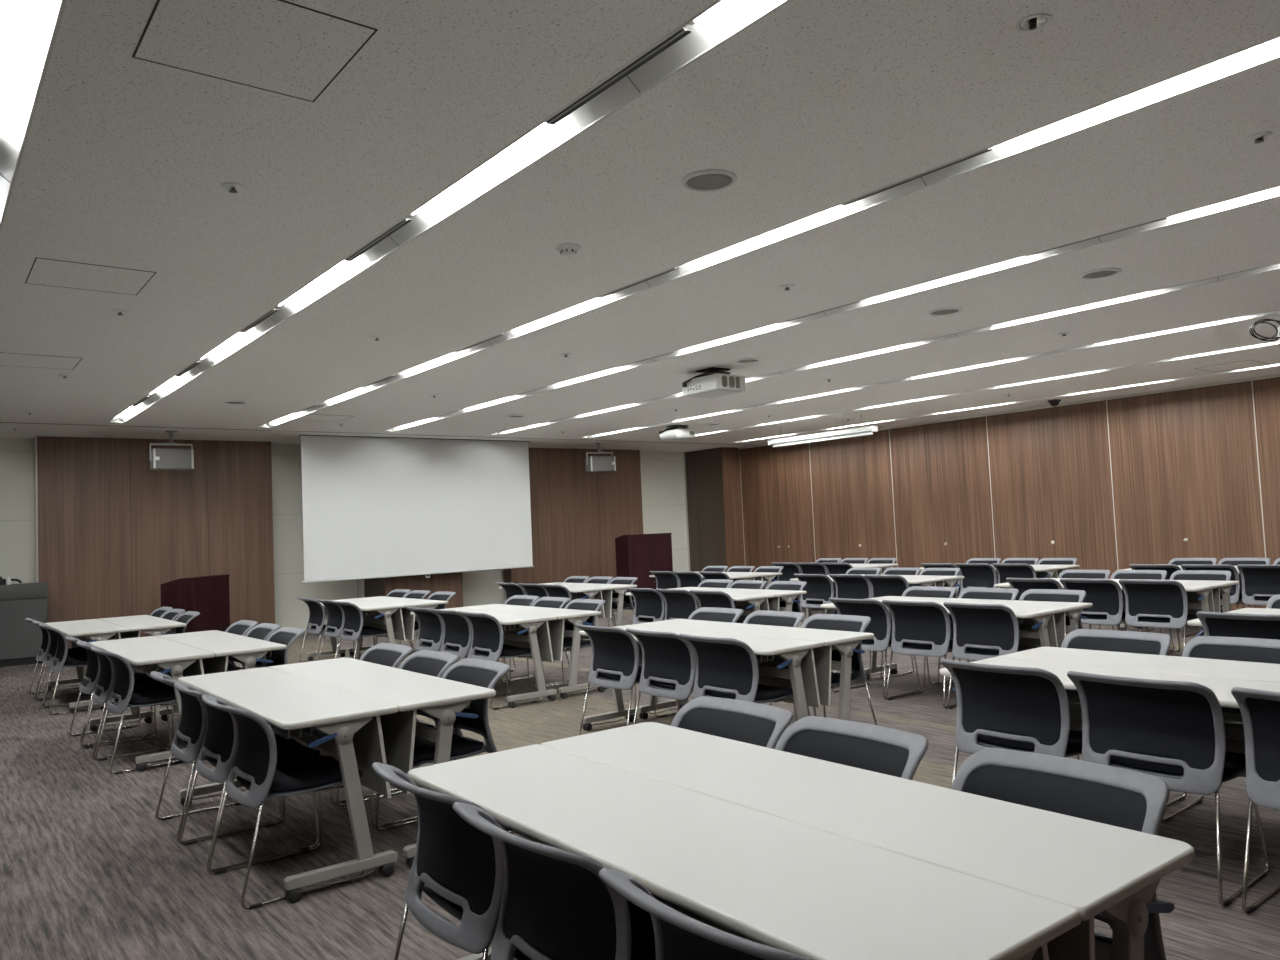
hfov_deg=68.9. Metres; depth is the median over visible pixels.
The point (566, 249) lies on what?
smoke detector
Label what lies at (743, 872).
table
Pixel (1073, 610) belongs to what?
table
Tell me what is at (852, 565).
table
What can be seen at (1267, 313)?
ceiling light
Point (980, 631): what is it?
chair
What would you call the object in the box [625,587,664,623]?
chair
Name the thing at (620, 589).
table
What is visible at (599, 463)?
grille
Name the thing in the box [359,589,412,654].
chair
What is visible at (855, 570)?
chair
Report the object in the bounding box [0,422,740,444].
trim
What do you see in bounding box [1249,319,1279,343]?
ceiling projector
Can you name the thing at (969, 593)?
chair
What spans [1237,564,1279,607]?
chair
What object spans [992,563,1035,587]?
chair
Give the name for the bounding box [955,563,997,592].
chair
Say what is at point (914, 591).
chair
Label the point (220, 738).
chair
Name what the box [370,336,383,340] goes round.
sprinkler
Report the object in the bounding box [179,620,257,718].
chair
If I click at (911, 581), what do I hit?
table
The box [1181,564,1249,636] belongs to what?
chair
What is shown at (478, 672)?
chair
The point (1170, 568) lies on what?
chair
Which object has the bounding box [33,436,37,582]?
trim
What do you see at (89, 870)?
floor
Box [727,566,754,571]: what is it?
chair
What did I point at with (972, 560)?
chair
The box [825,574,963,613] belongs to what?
table
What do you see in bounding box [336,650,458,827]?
chair
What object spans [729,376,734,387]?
vent
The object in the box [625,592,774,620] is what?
table
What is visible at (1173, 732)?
chair
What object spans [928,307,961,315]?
ceiling speaker
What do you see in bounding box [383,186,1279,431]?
ceiling light
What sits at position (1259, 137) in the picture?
sprinkler
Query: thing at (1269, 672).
table
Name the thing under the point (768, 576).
table
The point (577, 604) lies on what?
chair
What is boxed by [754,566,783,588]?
chair
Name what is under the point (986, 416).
trim
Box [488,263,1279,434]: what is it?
ceiling light
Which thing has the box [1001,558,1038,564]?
chair
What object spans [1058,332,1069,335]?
sprinkler
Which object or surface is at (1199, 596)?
table
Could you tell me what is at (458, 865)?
chair
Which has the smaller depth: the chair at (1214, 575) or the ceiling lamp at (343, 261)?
the ceiling lamp at (343, 261)
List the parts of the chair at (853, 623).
frame, seat, leg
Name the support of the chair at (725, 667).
on the floor
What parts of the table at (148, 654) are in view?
brake rod, leg, brake rod, release lever, modesty panel, leg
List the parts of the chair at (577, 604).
leg, seat, leg, frame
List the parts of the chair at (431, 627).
frame, seat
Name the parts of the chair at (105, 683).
frame, leg, leg, seat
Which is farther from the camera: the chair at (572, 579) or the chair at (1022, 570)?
the chair at (572, 579)
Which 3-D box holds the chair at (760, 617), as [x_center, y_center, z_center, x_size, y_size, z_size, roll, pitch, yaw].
[0.825,1.339,6.519,0.577,0.791,0.533,0,-4,-38]
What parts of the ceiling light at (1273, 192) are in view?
slot rail, slot rail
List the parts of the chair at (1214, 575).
leg, frame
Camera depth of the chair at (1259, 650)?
4.37 m
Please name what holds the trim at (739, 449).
attached to the wall at (1184, 463)
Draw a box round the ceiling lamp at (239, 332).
[200,332,239,359]
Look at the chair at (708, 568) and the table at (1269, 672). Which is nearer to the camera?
the table at (1269, 672)
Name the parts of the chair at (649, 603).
seat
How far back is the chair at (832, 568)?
14.15 m
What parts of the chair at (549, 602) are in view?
leg, leg, frame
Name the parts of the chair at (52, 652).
frame, leg, leg, seat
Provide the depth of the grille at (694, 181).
4.39 m
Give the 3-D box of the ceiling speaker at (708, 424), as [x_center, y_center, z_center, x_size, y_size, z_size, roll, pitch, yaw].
[1.151,-0.888,14.903,0.263,0.014,0.263,0,-4,-38]
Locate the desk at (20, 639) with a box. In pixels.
[0,582,47,666]
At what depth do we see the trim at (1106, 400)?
13.61 m
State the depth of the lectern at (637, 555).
16.95 m
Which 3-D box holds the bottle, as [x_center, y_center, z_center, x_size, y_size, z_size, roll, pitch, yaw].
[-8.245,1.318,12.176,0.055,0.102,0.055,0,-4,-38]
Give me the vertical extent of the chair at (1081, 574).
0.791 m
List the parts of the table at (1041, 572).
modesty panel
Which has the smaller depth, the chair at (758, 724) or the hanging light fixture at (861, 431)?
the chair at (758, 724)
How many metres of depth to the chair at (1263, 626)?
5.44 m
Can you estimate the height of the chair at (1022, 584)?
0.791 m
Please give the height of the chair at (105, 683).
0.791 m
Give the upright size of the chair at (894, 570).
0.791 m
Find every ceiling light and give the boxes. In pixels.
[0,0,66,231]
[108,0,790,422]
[258,35,1279,427]
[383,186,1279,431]
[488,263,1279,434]
[580,309,1279,437]
[695,341,1278,435]
[736,363,1279,442]
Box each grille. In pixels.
[155,449,191,467]
[226,402,244,403]
[592,456,613,470]
[687,174,731,188]
[737,359,757,362]
[931,309,958,314]
[1083,270,1116,277]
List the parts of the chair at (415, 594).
frame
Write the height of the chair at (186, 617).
0.791 m
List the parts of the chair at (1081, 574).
frame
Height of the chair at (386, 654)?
0.791 m
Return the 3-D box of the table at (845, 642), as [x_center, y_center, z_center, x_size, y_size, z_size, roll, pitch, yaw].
[0.720,1.380,6.424,0.485,0.709,1.905,0,-4,-38]
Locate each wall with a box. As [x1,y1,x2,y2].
[0,438,688,630]
[740,377,1279,610]
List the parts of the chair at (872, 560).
frame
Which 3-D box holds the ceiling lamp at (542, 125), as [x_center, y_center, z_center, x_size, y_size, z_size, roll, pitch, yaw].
[-0.778,-1.422,4.248,0.047,0.050,1.326,0,-4,-38]
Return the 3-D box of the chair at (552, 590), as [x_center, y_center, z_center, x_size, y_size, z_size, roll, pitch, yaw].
[-0.914,1.688,11.703,0.577,0.791,0.533,0,-4,-38]
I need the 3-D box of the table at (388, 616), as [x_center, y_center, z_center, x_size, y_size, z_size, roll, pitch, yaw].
[-3.289,1.782,10.768,0.485,0.709,1.905,0,-4,-38]
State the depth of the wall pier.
19.61 m
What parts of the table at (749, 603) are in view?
modesty panel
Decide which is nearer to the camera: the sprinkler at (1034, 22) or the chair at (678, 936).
the chair at (678, 936)
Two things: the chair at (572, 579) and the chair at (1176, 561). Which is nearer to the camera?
the chair at (1176, 561)
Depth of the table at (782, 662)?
5.58 m
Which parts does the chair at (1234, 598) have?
frame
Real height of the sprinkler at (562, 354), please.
0.028 m
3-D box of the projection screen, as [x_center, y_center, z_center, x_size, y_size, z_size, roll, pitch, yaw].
[-3.475,0.450,15.122,3.999,2.259,0.106,0,-4,-38]
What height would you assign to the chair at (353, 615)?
0.791 m
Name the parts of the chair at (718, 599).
frame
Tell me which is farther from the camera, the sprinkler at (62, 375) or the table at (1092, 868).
the sprinkler at (62, 375)
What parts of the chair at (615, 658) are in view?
leg, frame, seat, leg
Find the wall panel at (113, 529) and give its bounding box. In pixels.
[37,436,274,647]
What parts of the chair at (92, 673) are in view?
frame, leg, leg, seat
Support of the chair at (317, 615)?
on the floor
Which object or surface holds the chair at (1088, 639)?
on the floor
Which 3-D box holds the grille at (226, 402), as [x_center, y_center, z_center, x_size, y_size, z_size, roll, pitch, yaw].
[-4.548,-0.874,10.499,0.212,0.006,0.212,0,-4,-38]
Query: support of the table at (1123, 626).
on the floor
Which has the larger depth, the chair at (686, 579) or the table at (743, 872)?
the chair at (686, 579)
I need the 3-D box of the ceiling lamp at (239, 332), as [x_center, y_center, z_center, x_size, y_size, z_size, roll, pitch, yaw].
[-3.458,-1.127,7.654,0.047,0.050,1.326,0,-4,-38]
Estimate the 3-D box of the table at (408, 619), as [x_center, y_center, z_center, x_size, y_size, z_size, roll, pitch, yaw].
[-2.906,1.782,11.069,0.485,0.709,1.905,0,-4,-38]
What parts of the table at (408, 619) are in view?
modesty panel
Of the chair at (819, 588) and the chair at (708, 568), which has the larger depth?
the chair at (708, 568)
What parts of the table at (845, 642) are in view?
leg, brake rod, modesty panel, leg, release lever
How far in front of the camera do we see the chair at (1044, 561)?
12.56 m
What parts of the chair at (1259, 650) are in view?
leg, frame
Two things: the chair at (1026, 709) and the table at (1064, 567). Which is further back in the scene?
the table at (1064, 567)
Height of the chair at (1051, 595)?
0.791 m
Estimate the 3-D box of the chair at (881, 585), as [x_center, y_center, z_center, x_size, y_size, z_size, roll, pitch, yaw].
[2.937,1.465,10.665,0.577,0.791,0.533,0,-4,-38]
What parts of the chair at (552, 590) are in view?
frame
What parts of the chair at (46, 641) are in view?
frame, leg, leg, seat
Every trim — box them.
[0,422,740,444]
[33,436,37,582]
[683,452,689,571]
[738,374,1279,448]
[739,449,744,556]
[809,443,815,560]
[889,429,897,566]
[986,416,995,557]
[1106,400,1118,569]
[1251,381,1265,557]
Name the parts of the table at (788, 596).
modesty panel, leg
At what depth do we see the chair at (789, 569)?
14.99 m
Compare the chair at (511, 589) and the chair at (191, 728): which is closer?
the chair at (191, 728)
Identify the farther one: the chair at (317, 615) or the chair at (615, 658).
the chair at (317, 615)
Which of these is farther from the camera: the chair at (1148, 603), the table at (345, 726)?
the chair at (1148, 603)
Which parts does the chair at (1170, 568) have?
frame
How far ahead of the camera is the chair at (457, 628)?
8.27 m
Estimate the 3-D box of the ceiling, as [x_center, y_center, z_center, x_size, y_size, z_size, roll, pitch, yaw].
[0.050,-1.221,9.102,18.126,0.138,16.801,0,-4,-38]
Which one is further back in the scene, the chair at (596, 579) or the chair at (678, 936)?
the chair at (596, 579)
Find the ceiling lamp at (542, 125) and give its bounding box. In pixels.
[410,123,546,215]
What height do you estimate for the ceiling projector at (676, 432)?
0.208 m
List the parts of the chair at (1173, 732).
frame, seat, leg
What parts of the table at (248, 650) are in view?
modesty panel, leg, release lever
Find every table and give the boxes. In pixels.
[45,619,129,712]
[89,636,214,771]
[98,615,185,673]
[156,630,286,720]
[178,667,397,902]
[267,658,495,867]
[307,599,408,666]
[347,596,447,655]
[407,744,1080,959]
[411,608,556,707]
[458,604,604,698]
[499,586,606,647]
[540,722,1194,959]
[542,582,636,625]
[579,625,823,730]
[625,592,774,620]
[632,619,873,720]
[649,574,758,581]
[671,587,806,611]
[697,572,781,587]
[790,577,940,627]
[801,565,878,573]
[820,601,1061,686]
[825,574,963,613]
[850,564,897,574]
[864,596,1092,679]
[920,567,1061,593]
[939,657,1279,777]
[954,564,1079,576]
[995,582,1217,627]
[996,647,1279,682]
[1051,578,1238,612]
[1116,568,1242,630]
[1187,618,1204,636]
[1224,608,1279,614]
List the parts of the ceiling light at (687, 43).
slot rail, slot rail, slot rail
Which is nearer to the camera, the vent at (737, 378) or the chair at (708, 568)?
the vent at (737, 378)
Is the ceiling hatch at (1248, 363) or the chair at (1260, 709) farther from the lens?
the ceiling hatch at (1248, 363)
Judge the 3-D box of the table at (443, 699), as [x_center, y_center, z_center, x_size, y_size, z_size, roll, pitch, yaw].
[-1.416,1.393,4.899,0.485,0.709,1.905,0,-4,-38]
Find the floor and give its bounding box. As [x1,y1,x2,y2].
[0,598,1279,959]
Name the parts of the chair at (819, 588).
frame, seat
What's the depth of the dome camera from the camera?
13.66 m
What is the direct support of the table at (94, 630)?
on the floor
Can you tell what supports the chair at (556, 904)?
on the floor
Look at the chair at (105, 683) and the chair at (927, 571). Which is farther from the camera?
the chair at (927, 571)
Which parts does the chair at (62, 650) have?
frame, leg, seat, leg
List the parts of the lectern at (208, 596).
panel, panel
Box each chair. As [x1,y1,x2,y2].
[25,618,85,699]
[32,621,90,705]
[38,624,111,714]
[65,636,153,746]
[76,641,173,759]
[91,646,183,773]
[135,611,199,672]
[148,607,172,635]
[150,671,282,842]
[161,609,184,633]
[174,682,319,870]
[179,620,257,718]
[202,694,362,909]
[243,623,280,668]
[264,627,305,666]
[297,597,355,662]
[315,599,374,660]
[330,643,413,803]
[331,601,394,658]
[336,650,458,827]
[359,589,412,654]
[372,762,503,959]
[375,658,513,833]
[376,590,430,661]
[400,591,455,650]
[405,606,476,655]
[430,608,508,695]
[452,802,655,959]
[458,611,540,709]
[496,582,525,600]
[498,595,538,680]
[501,597,569,687]
[518,583,547,598]
[533,599,607,694]
[539,584,586,649]
[564,576,589,582]
[576,624,678,734]
[585,576,614,638]
[587,577,637,638]
[599,868,813,959]
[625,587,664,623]
[626,628,695,723]
[650,571,678,588]
[654,607,742,716]
[656,589,698,619]
[670,696,792,748]
[673,571,703,587]
[679,634,797,720]
[689,590,743,622]
[698,579,732,587]
[699,571,730,579]
[702,566,727,571]
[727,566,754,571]
[729,580,766,588]
[743,610,809,715]
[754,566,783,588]
[766,581,806,622]
[770,614,876,724]
[771,562,817,610]
[775,716,928,779]
[794,574,833,627]
[796,563,827,611]
[815,558,840,563]
[822,563,852,613]
[829,574,871,598]
[829,598,920,699]
[831,567,880,610]
[840,558,867,563]
[864,575,908,597]
[866,558,895,572]
[880,586,960,684]
[882,567,920,574]
[882,600,973,708]
[919,568,959,597]
[921,563,960,595]
[938,588,1018,685]
[940,659,1081,783]
[943,602,1037,708]
[951,748,1168,959]
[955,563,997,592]
[966,558,1000,563]
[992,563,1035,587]
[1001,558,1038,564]
[1006,578,1062,599]
[1019,589,1085,633]
[1037,558,1076,568]
[1058,570,1113,629]
[1060,578,1138,634]
[1061,629,1185,806]
[1067,671,1269,906]
[1099,570,1173,651]
[1119,579,1201,646]
[1130,564,1199,636]
[1160,570,1231,654]
[1161,636,1279,821]
[1168,558,1216,565]
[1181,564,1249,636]
[1197,611,1279,639]
[1218,558,1269,607]
[1231,687,1279,913]
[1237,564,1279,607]
[1266,594,1279,608]
[1274,558,1279,564]
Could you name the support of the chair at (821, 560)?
on the floor
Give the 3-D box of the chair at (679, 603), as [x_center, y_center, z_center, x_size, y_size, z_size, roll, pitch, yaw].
[0.524,1.526,9.820,0.577,0.791,0.533,0,-4,-38]
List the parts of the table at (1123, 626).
modesty panel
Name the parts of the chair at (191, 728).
frame, leg, leg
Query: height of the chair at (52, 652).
0.791 m
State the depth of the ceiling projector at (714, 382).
9.60 m
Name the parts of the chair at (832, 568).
frame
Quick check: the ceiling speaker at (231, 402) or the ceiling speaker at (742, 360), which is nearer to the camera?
the ceiling speaker at (742, 360)
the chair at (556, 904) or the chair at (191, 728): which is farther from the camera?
the chair at (191, 728)
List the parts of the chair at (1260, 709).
frame, leg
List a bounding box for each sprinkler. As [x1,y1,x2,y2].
[59,374,70,377]
[111,309,127,314]
[221,182,244,192]
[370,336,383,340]
[560,353,570,356]
[780,284,793,290]
[1016,13,1051,31]
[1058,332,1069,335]
[1245,131,1272,143]
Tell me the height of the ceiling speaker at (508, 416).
0.014 m
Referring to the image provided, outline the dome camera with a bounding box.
[1048,399,1060,405]
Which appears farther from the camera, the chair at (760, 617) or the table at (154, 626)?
the table at (154, 626)
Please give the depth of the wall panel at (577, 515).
18.18 m
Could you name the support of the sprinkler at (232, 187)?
attached to the ceiling
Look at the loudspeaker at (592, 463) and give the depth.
17.16 m
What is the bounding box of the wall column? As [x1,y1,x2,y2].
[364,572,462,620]
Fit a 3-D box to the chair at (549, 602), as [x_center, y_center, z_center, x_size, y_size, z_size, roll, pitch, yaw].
[-1.003,1.549,8.988,0.577,0.791,0.533,0,-4,-39]
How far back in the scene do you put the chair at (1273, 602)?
6.33 m
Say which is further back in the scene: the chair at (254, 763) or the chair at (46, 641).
the chair at (46, 641)
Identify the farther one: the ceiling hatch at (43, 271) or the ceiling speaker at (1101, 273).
the ceiling speaker at (1101, 273)
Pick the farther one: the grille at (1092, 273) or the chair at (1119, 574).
the chair at (1119, 574)
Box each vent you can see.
[722,375,726,386]
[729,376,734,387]
[736,377,739,387]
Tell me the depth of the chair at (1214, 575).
8.96 m
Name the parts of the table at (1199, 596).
modesty panel, leg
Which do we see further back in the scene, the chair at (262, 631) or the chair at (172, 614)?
the chair at (172, 614)
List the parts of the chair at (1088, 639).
frame, leg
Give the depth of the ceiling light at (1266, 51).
4.61 m
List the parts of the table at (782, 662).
brake rod, leg, modesty panel, release lever, leg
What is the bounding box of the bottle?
[6,577,10,584]
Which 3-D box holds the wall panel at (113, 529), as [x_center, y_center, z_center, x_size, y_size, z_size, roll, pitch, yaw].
[-7.045,0.929,13.742,3.108,3.050,0.265,0,-4,-38]
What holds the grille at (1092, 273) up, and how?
attached to the ceiling speaker at (1101, 273)
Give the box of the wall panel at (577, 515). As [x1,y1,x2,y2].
[504,448,642,583]
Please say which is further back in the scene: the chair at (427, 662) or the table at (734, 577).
the table at (734, 577)
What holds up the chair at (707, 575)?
on the floor
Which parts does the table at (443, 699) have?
modesty panel, leg, release lever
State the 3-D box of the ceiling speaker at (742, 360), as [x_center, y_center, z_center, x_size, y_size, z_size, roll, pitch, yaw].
[1.070,-1.182,9.240,0.263,0.014,0.263,0,-4,-38]
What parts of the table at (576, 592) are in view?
modesty panel, leg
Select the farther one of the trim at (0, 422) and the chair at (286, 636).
the trim at (0, 422)
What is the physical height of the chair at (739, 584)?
0.791 m
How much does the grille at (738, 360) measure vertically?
0.006 m
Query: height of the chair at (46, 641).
0.791 m
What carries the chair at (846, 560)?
on the floor
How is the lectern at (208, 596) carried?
on the floor
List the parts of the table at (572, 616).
modesty panel, leg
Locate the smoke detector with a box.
[555,243,580,255]
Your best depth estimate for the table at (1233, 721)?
3.90 m
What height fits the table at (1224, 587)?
0.709 m
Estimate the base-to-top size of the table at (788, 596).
0.709 m
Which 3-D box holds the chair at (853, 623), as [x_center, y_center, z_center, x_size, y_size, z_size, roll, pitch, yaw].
[1.175,1.300,6.069,0.577,0.791,0.533,0,-4,-39]
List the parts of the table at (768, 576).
modesty panel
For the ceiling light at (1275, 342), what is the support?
attached to the ceiling
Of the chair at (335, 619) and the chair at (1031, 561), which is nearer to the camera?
the chair at (335, 619)
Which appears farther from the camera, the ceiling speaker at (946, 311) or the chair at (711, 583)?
the chair at (711, 583)
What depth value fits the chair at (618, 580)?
12.32 m
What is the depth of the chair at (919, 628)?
7.15 m
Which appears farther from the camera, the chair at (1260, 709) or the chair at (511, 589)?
the chair at (511, 589)
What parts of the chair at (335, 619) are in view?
frame, leg, seat, leg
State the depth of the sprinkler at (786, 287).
6.40 m
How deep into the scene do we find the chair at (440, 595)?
10.82 m
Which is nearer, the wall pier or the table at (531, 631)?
the table at (531, 631)
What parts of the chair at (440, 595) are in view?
frame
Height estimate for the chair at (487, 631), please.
0.791 m
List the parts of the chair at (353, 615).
frame, leg, seat, leg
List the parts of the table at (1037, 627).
modesty panel, release lever, leg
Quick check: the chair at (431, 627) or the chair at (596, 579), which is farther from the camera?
the chair at (596, 579)
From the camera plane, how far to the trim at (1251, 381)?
12.14 m
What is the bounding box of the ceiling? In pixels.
[0,0,1279,451]
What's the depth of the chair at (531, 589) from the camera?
12.00 m
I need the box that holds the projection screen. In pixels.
[298,435,533,582]
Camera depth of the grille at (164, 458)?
12.67 m
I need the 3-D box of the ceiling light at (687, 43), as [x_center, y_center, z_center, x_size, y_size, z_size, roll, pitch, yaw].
[-2.098,-1.270,6.015,0.191,0.103,14.604,0,-4,-38]
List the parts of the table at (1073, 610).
leg, modesty panel, leg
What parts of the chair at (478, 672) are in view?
leg, seat, leg, frame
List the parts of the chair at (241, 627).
frame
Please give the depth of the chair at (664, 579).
13.86 m
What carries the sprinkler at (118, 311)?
attached to the ceiling
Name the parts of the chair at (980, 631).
leg, frame, seat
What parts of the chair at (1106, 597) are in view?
frame, seat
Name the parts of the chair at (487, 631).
frame, leg, seat, leg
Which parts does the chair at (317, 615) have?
frame, leg, leg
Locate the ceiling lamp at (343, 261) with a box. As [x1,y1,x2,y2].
[277,261,344,306]
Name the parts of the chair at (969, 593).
leg, frame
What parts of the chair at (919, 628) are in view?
leg, frame, seat, leg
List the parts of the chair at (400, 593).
frame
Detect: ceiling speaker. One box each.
[223,400,248,404]
[506,415,524,417]
[681,169,736,191]
[704,423,719,425]
[735,358,760,363]
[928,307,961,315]
[1079,268,1120,279]
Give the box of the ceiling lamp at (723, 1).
[689,0,727,24]
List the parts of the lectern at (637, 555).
panel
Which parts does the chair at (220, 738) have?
frame, leg, leg, seat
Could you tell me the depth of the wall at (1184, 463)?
14.42 m
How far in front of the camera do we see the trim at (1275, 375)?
13.88 m
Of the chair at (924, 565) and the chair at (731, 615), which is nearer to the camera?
the chair at (731, 615)
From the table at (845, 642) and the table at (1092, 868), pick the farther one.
the table at (845, 642)
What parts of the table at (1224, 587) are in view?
modesty panel, leg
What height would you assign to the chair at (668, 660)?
0.791 m
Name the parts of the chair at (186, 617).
frame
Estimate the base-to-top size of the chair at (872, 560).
0.791 m
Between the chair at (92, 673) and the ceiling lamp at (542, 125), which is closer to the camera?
the ceiling lamp at (542, 125)
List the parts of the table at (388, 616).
leg, modesty panel, leg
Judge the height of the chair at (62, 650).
0.791 m
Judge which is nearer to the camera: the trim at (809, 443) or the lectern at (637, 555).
the lectern at (637, 555)
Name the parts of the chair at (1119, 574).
frame, leg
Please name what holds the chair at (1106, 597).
on the floor
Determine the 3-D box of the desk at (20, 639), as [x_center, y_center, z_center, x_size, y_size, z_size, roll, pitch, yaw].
[-8.757,1.906,11.899,2.019,1.057,0.349,0,-4,-38]
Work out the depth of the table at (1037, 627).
6.82 m
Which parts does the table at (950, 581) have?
modesty panel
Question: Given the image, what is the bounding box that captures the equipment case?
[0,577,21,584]
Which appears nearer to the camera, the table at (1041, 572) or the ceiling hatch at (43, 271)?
the ceiling hatch at (43, 271)
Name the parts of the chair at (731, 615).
leg, frame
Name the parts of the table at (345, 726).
brake rod, release lever, modesty panel, brake rod, leg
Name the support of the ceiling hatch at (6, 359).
attached to the ceiling
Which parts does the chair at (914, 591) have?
leg, frame, leg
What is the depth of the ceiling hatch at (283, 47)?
3.01 m
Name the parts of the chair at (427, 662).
leg, leg, frame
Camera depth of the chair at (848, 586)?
10.98 m
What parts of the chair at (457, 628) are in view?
frame, seat, leg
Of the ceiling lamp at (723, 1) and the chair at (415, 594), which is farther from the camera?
the chair at (415, 594)
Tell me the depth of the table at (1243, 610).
6.14 m
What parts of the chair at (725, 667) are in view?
frame, seat, leg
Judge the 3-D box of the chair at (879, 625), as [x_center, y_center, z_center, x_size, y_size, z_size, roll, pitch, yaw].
[1.925,1.353,7.691,0.577,0.791,0.533,0,-4,-39]
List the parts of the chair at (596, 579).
frame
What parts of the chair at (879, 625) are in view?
leg, frame, seat, leg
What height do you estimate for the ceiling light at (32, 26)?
0.103 m
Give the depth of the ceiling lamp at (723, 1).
3.01 m
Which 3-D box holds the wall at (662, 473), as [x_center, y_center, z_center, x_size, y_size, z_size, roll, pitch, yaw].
[-5.434,0.937,15.219,17.066,3.050,0.064,0,-4,-38]
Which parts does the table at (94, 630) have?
leg, modesty panel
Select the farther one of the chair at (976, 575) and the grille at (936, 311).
the chair at (976, 575)
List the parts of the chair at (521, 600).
frame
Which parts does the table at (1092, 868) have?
modesty panel, leg, release lever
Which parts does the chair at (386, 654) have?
leg, frame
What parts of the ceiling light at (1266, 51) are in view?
slot rail, slot rail, slot rail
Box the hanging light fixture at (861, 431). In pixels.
[768,420,877,446]
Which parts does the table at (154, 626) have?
modesty panel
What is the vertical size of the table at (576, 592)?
0.709 m
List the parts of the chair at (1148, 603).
frame, seat, leg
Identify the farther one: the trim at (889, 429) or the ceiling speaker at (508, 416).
the trim at (889, 429)
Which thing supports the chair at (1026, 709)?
on the floor
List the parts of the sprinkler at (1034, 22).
bulb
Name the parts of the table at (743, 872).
modesty panel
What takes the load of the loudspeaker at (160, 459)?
hanging from the ceiling
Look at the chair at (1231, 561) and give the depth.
10.73 m
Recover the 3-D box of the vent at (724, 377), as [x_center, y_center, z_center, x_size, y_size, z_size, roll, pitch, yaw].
[0.858,-1.002,9.463,0.071,0.117,0.005,0,-4,-38]
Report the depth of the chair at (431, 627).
8.69 m
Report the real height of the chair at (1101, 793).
0.791 m
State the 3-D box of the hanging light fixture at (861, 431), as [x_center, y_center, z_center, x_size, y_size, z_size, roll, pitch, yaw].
[2.894,-0.792,15.041,0.132,0.341,2.188,0,-4,-38]
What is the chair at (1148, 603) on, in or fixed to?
on the floor
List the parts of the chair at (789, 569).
frame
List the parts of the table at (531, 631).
release lever, modesty panel, brake rod, leg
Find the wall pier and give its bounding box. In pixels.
[685,447,744,571]
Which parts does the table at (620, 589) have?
modesty panel, leg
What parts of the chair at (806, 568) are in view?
frame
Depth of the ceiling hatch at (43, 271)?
5.49 m
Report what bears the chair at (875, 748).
on the floor
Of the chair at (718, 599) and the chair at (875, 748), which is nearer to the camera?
the chair at (875, 748)
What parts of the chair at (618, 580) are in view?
seat, frame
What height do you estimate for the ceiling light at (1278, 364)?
0.103 m
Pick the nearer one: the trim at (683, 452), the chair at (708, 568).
the chair at (708, 568)
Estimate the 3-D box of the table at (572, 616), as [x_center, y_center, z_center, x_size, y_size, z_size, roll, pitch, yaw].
[-1.093,1.587,8.860,0.485,0.709,1.905,0,-4,-38]
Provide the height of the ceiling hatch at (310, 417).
0.002 m
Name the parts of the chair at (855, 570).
frame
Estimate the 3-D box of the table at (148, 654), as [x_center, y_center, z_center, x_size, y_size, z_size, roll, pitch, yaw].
[-3.656,1.596,6.910,0.485,0.709,1.905,0,-4,-39]
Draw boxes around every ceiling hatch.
[0,352,82,369]
[25,257,156,294]
[132,0,377,101]
[294,414,353,421]
[1194,360,1268,371]
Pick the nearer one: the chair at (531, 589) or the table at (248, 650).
the table at (248, 650)
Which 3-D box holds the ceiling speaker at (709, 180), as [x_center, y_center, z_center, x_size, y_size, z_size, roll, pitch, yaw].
[0.327,-1.405,4.386,0.263,0.014,0.263,0,-4,-38]
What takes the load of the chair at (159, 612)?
on the floor
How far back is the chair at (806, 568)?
14.56 m
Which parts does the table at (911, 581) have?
leg, modesty panel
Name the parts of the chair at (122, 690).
frame, leg, leg, seat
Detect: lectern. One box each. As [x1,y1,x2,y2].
[160,574,229,632]
[615,533,672,608]
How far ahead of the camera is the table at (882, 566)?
14.43 m
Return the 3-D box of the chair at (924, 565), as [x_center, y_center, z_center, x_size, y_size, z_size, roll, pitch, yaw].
[4.215,1.520,12.759,0.577,0.791,0.533,0,-4,-39]
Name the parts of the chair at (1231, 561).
frame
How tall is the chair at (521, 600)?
0.791 m
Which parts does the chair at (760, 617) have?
frame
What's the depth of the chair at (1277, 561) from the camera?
10.44 m
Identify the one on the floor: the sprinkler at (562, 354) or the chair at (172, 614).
the chair at (172, 614)
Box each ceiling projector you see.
[658,425,694,439]
[682,367,745,397]
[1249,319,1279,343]
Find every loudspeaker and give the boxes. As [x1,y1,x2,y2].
[149,430,193,469]
[585,443,615,471]
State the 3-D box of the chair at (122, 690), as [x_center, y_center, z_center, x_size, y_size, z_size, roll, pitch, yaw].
[-3.391,1.514,6.344,0.577,0.791,0.533,0,-4,-39]
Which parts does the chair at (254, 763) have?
frame, leg, leg, seat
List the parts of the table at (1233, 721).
modesty panel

